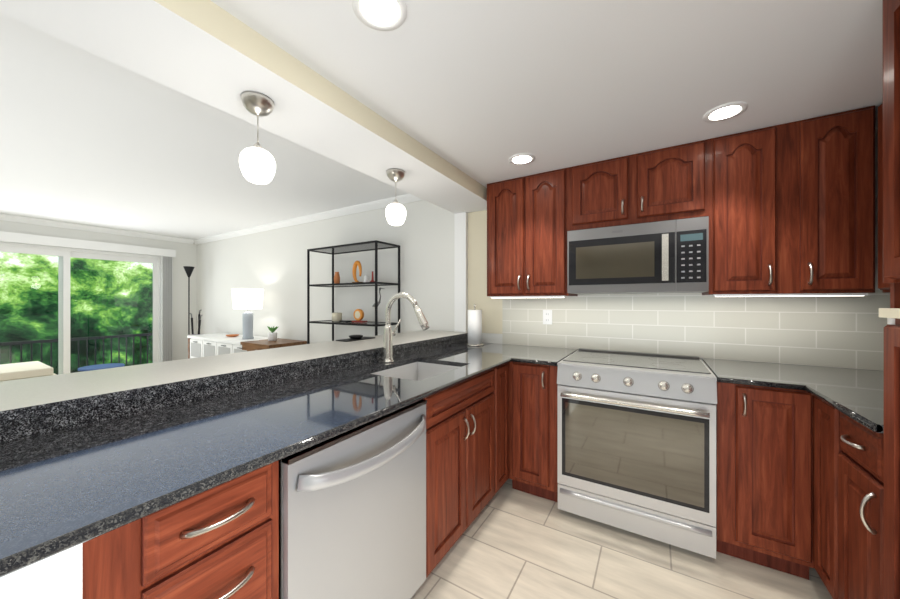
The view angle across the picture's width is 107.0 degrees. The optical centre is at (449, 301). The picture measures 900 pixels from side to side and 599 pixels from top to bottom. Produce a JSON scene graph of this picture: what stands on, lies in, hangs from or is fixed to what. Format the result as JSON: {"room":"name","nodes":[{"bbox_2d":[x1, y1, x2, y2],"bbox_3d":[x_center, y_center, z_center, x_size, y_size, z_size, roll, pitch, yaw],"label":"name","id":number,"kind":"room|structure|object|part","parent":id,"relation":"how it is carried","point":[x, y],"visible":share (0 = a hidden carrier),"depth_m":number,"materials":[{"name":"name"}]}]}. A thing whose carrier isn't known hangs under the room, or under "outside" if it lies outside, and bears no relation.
{"room":"kitchen","nodes":[
{"label":"kitchen","id":0,"kind":"room"},
{"bbox_2d":[0,544,81,598],"bbox_3d":[-0.416,0.796,1.610,0.768,0.969,3.099,0,0,32],"label":"wall","id":1,"kind":"structure","parent":0,"point":[58,576],"depth_m":0.53,"materials":[{"name":"white paint"}]},
{"bbox_2d":[0,333,152,372],"bbox_3d":[-7.278,1.165,5.635,0.050,0.989,4.609,0,0,32],"label":"balcony railing","id":2,"kind":"object","parent":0,"point":[32,342],"depth_m":6.21,"materials":[{"name":"black metal"}]},
{"bbox_2d":[0,220,196,359],"bbox_3d":[-6.204,0.036,3.340,0.150,2.490,6.200,0,0,32],"label":"wall","id":3,"kind":"structure","parent":0,"point":[186,254],"depth_m":5.68,"materials":[{"name":"white paint"}]},
{"bbox_2d":[0,242,160,374],"bbox_3d":[-5.370,0.251,4.658,0.095,2.055,2.156,0,0,32],"label":"sliding door","id":4,"kind":"structure","parent":3,"relation":"in","point":[64,254],"depth_m":4.65,"materials":[{"name":"white plastic"}]},
{"bbox_2d":[0,231,175,361],"bbox_3d":[-5.276,0.191,4.613,0.098,2.120,2.380,0,0,32],"label":"blinds","id":5,"kind":"object","parent":3,"relation":"attached to","point":[167,255],"visible":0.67,"depth_m":5.35,"materials":[{"name":"white"}]},
{"bbox_2d":[0,13,408,239],"bbox_3d":[-3.911,-1.149,1.934,5.530,0.120,6.500,0,0,32],"label":"ceiling","id":6,"kind":"structure","parent":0,"point":[86,138],"depth_m":2.53,"materials":[{"name":"white paint"}]},
{"bbox_2d":[468,210,501,333],"bbox_3d":[0.311,-0.269,2.980,0.344,1.098,0.003,0,0,32],"label":"wall","id":7,"kind":"structure","parent":0,"point":[491,308],"depth_m":3.00,"materials":[{"name":"beige paint"}]},
{"bbox_2d":[197,128,879,370],"bbox_3d":[-0.986,0.036,3.865,8.500,2.490,0.150,0,0,32],"label":"wall","id":8,"kind":"structure","parent":0,"point":[274,261],"depth_m":4.05,"materials":[{"name":"white paint"}]},
{"bbox_2d":[0,194,422,244],"bbox_3d":[-3.847,-1.054,1.895,5.378,0.070,6.198,0,0,32],"label":"crown molding","id":9,"kind":"structure","parent":8,"relation":"attached to","point":[407,198],"depth_m":4.46,"materials":[{"name":"white"}]},
{"bbox_2d":[454,212,467,331],"bbox_3d":[0.103,-0.270,3.087,0.120,1.097,0.039,0,0,32],"label":"pilaster","id":10,"kind":"object","parent":8,"relation":"attached to","point":[460,219],"depth_m":3.07,"materials":[{"name":"white paint"}]},
{"bbox_2d":[543,310,551,323],"bbox_3d":[0.783,0.124,2.678,0.072,0.116,0.007,0,0,32],"label":"outlet plate","id":11,"kind":"object","parent":8,"relation":"attached to","point":[547,314],"visible":1,"depth_m":2.67,"materials":[{"name":"white plastic"}]},
{"bbox_2d":[487,103,889,297],"bbox_3d":[1.153,-0.475,1.767,2.353,0.894,1.186,0,0,32],"label":"upper cabinet","id":12,"kind":"object","parent":8,"relation":"attached to","point":[790,207],"depth_m":1.80,"materials":[{"name":"brown wood"}]},
{"bbox_2d":[567,216,708,293],"bbox_3d":[1.199,-0.265,2.184,0.752,0.415,0.418,0,0,32],"label":"microwave","id":13,"kind":"object","parent":12,"relation":"attached to","point":[670,256],"visible":1,"depth_m":2.01,"materials":[{"name":"silver metal"}]},
{"bbox_3d":[1.163,-0.035,2.118,1.970,0.014,0.035,0,0,32],"label":"mounted under-cabinet light strip","id":14,"kind":"part","parent":12,"relation":"part of","materials":[{"name":"white plastic"}]},
{"bbox_2d":[502,290,889,370],"bbox_3d":[1.153,0.151,1.768,2.359,0.427,1.189,0,0,32],"label":"tile backsplash","id":15,"kind":"structure","parent":8,"relation":"attached to","point":[825,331],"depth_m":2.12,"materials":[{"name":"white tile"}]},
{"bbox_2d":[211,0,882,187],"bbox_3d":[-0.108,-1.067,-0.396,2.550,0.285,6.500,0,0,32],"label":"ceiling","id":16,"kind":"structure","parent":0,"point":[480,84],"depth_m":1.30,"materials":[{"name":"white paint"}]},
{"bbox_2d":[0,0,486,213],"bbox_3d":[-1.374,-1.014,0.380,0.420,0.390,6.500,0,0,32],"label":"soffit beam","id":17,"kind":"structure","parent":16,"relation":"attached to","point":[196,49],"depth_m":1.23,"materials":[{"name":"white paint"}]},
{"bbox_2d":[239,91,275,183],"bbox_3d":[-0.780,-0.651,1.352,0.129,0.333,0.129,0,0,32],"label":"pendant light","id":18,"kind":"object","parent":17,"relation":"hanging from","point":[257,165],"visible":1,"depth_m":1.31,"materials":[{"name":"white glass"}]},
{"bbox_2d":[385,168,405,225],"bbox_3d":[-0.342,-0.651,2.102,0.129,0.333,0.129,0,0,32],"label":"pendant light","id":19,"kind":"object","parent":17,"relation":"hanging from","point":[395,212],"visible":1,"depth_m":2.06,"materials":[{"name":"white glass"}]},
{"bbox_2d":[352,0,406,30],"bbox_3d":[-0.220,-0.920,1.047,0.170,0.006,0.170,0,0,32],"label":"recessed light","id":20,"kind":"object","parent":16,"relation":"in","point":[381,15],"visible":1,"depth_m":1.06,"materials":[{"name":"white plastic"}]},
{"bbox_2d":[509,153,534,164],"bbox_3d":[0.465,-0.920,2.156,0.170,0.006,0.170,0,0,32],"label":"recessed light","id":21,"kind":"object","parent":16,"relation":"in","point":[522,158],"visible":1,"depth_m":2.15,"materials":[{"name":"white plastic"}]},
{"bbox_2d":[703,102,747,121],"bbox_3d":[1.339,-0.920,1.622,0.170,0.006,0.170,0,0,32],"label":"recessed light","id":22,"kind":"object","parent":16,"relation":"in","point":[727,111],"visible":1,"depth_m":1.62,"materials":[{"name":"white plastic"}]},
{"bbox_2d":[412,478,832,598],"bbox_3d":[-2.644,1.341,1.158,8.600,0.120,6.600,0,0,32],"label":"floor","id":23,"kind":"structure","parent":0,"point":[520,545],"depth_m":1.60,"materials":[{"name":"tile"}]},
{"bbox_2d":[0,361,56,381],"bbox_3d":[-4.735,0.752,3.134,0.850,1.058,1.316,0,0,32],"label":"sofa","id":24,"kind":"object","parent":23,"relation":"on","point":[13,371],"visible":0.23,"depth_m":3.37,"materials":[{"name":"beige fabric"}]},
{"bbox_2d":[183,266,194,334],"bbox_3d":[-4.292,0.352,5.475,0.280,1.857,0.280,0,0,32],"label":"torchiere floor lamp","id":25,"kind":"object","parent":23,"relation":"on","point":[188,269],"visible":0.56,"depth_m":5.47,"materials":[{"name":"black metal"}]},
{"bbox_2d":[187,333,306,358],"bbox_3d":[-2.862,0.891,4.592,2.140,0.780,0.492,0,0,32],"label":"sideboard","id":26,"kind":"object","parent":23,"relation":"on","point":[202,345],"visible":0.29,"depth_m":4.44,"materials":[{"name":"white wood"}]},
{"bbox_2d":[190,310,202,334],"bbox_3d":[-4.012,0.701,5.280,0.485,1.160,0.210,0,0,32],"label":"sculpture","id":27,"kind":"object","parent":26,"relation":"on","point":[199,315],"visible":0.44,"depth_m":5.27,"materials":[{"name":"black metal"}]},
{"bbox_2d":[226,334,239,336],"bbox_3d":[-3.098,0.485,4.744,0.170,0.030,0.167,0,0,32],"label":"wooden dish","id":28,"kind":"object","parent":26,"relation":"on","point":[229,335],"visible":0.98,"depth_m":4.70,"materials":[{"name":"brown wood"}]},
{"bbox_2d":[231,288,263,338],"bbox_3d":[-2.725,0.163,4.492,0.380,0.675,0.380,0,0,32],"label":"table lamp","id":29,"kind":"object","parent":26,"relation":"on","point":[242,298],"visible":1,"depth_m":4.39,"materials":[{"name":"white fabric"}]},
{"bbox_2d":[267,326,277,340],"bbox_3d":[-2.282,0.407,4.289,0.132,0.187,0.133,0,0,32],"label":"plant pot","id":30,"kind":"object","parent":26,"relation":"on","point":[272,336],"visible":1,"depth_m":4.24,"materials":[{"name":"white ceramic"}]},
{"bbox_2d":[279,400,426,598],"bbox_3d":[-0.507,0.843,1.268,0.715,0.872,0.614,0,0,32],"label":"dishwasher","id":31,"kind":"object","parent":23,"relation":"on","point":[352,503],"visible":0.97,"depth_m":1.05,"materials":[{"name":"silver metal"}]},
{"bbox_2d":[307,240,399,343],"bbox_3d":[-1.049,0.350,3.570,1.040,1.862,0.350,0,0,32],"label":"shelf unit","id":32,"kind":"object","parent":23,"relation":"on","point":[375,245],"visible":0.51,"depth_m":3.50,"materials":[{"name":"black metal"}]},
{"bbox_2d":[332,313,341,321],"bbox_3d":[-1.254,0.170,3.696,0.110,0.095,0.108,0,0,32],"label":"pot","id":33,"kind":"object","parent":32,"relation":"on","point":[336,317],"visible":0.98,"depth_m":3.65,"materials":[{"name":"beige ceramic"}]},
{"bbox_2d":[334,272,339,282],"bbox_3d":[-1.254,-0.260,3.696,0.068,0.140,0.067,0,0,32],"label":"decorative vase","id":34,"kind":"object","parent":32,"relation":"on","point":[336,276],"visible":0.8,"depth_m":3.67,"materials":[{"name":"brown ceramic"}]},
{"bbox_2d":[336,335,374,341],"bbox_3d":[-0.697,0.264,2.475,0.115,0.032,0.280,0,0,32],"label":"tray","id":35,"kind":"object","parent":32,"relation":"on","point":[351,337],"visible":1,"depth_m":2.44,"materials":[{"name":"black metal"}]},
{"bbox_2d":[352,261,361,282],"bbox_3d":[-0.984,-0.313,3.530,0.125,0.246,0.060,0,0,32],"label":"sculpture","id":36,"kind":"object","parent":32,"relation":"on","point":[356,263],"visible":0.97,"depth_m":3.52,"materials":[{"name":"brown wood"}]},
{"bbox_2d":[352,309,366,322],"bbox_3d":[-0.955,0.147,3.513,0.160,0.141,0.070,0,0,32],"label":"sculpture","id":37,"kind":"object","parent":32,"relation":"on","point":[358,314],"visible":1,"depth_m":3.49,"materials":[{"name":"orange"}]},
{"bbox_2d":[363,275,368,281],"bbox_3d":[-0.870,-0.232,3.461,0.060,0.085,0.058,0,0,32],"label":"decorative figurine","id":38,"kind":"object","parent":32,"relation":"on","point":[366,279],"visible":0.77,"depth_m":3.44,"materials":[{"name":"white ceramic"}]},
{"bbox_2d":[372,288,383,322],"bbox_3d":[-0.722,0.037,3.369,0.172,0.360,0.068,0,0,32],"label":"heron sculpture","id":39,"kind":"object","parent":32,"relation":"on","point":[379,302],"visible":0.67,"depth_m":3.36,"materials":[{"name":"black metal"}]},
{"bbox_2d":[82,362,883,598],"bbox_3d":[0.652,0.837,1.276,2.694,0.888,2.546,0,0,32],"label":"base cabinet","id":40,"kind":"object","parent":23,"relation":"on","point":[800,481],"visible":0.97,"depth_m":1.46,"materials":[{"name":"brown wood"}]},
{"bbox_2d":[0,330,883,577],"bbox_3d":[0.317,0.336,1.208,3.198,0.110,3.018,0,0,32],"label":"countertop","id":41,"kind":"structure","parent":40,"relation":"on","point":[85,456],"depth_m":1.03,"materials":[{"name":"stone"}]},
{"bbox_2d":[382,292,429,362],"bbox_3d":[-0.250,0.155,1.978,0.339,0.421,0.120,0,0,32],"label":"faucet","id":42,"kind":"object","parent":41,"relation":"on","point":[388,334],"visible":1,"depth_m":2.00,"materials":[{"name":"silver metal"}]},
{"bbox_2d":[371,362,458,380],"bbox_3d":[-0.178,0.493,1.852,0.430,0.204,0.550,0,0,32],"label":"sink basin","id":43,"kind":"object","parent":41,"relation":"in","point":[416,371],"visible":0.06,"depth_m":2.09,"materials":[{"name":"silver metal"}]},
{"bbox_2d":[466,304,483,345],"bbox_3d":[0.209,0.193,2.811,0.150,0.344,0.150,0,0,32],"label":"paper towel holder","id":44,"kind":"object","parent":41,"relation":"on","point":[474,316],"visible":1,"depth_m":2.76,"materials":[{"name":"white paper"}]},
{"bbox_2d":[557,348,716,558],"bbox_3d":[1.119,0.818,2.053,0.758,0.923,0.718,0,0,32],"label":"stove","id":45,"kind":"object","parent":23,"relation":"on","point":[636,431],"visible":1,"depth_m":1.78,"materials":[{"name":"silver metal"}]},
{"bbox_2d":[879,0,899,598],"bbox_3d":[1.354,0.180,0.514,0.701,2.202,0.720,0,0,32],"label":"pantry cabinet","id":46,"kind":"object","parent":23,"relation":"on","point":[891,8],"visible":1,"depth_m":0.94,"materials":[{"name":"brown wood"}]},
{"label":"outside","id":47,"kind":"structure","parent":0,"visible":0},
{"bbox_2d":[0,252,152,374],"bbox_3d":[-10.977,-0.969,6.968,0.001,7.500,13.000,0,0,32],"label":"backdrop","id":48,"kind":"structure","parent":47,"point":[108,297],"depth_m":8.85,"materials":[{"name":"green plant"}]},
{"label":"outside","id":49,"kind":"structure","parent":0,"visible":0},
{"bbox_3d":[-6.428,1.721,5.119,2.088,0.120,4.600,0,0,32],"label":"balcony","id":50,"kind":"object","parent":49,"visible":0},
{"bbox_2d":[78,363,124,370],"bbox_3d":[-5.989,1.385,5.729,0.560,0.550,0.560,0,0,32],"label":"patio table","id":51,"kind":"object","parent":50,"relation":"on","point":[111,365],"visible":0.34,"depth_m":5.70,"materials":[{"name":"blue"}]}
]}

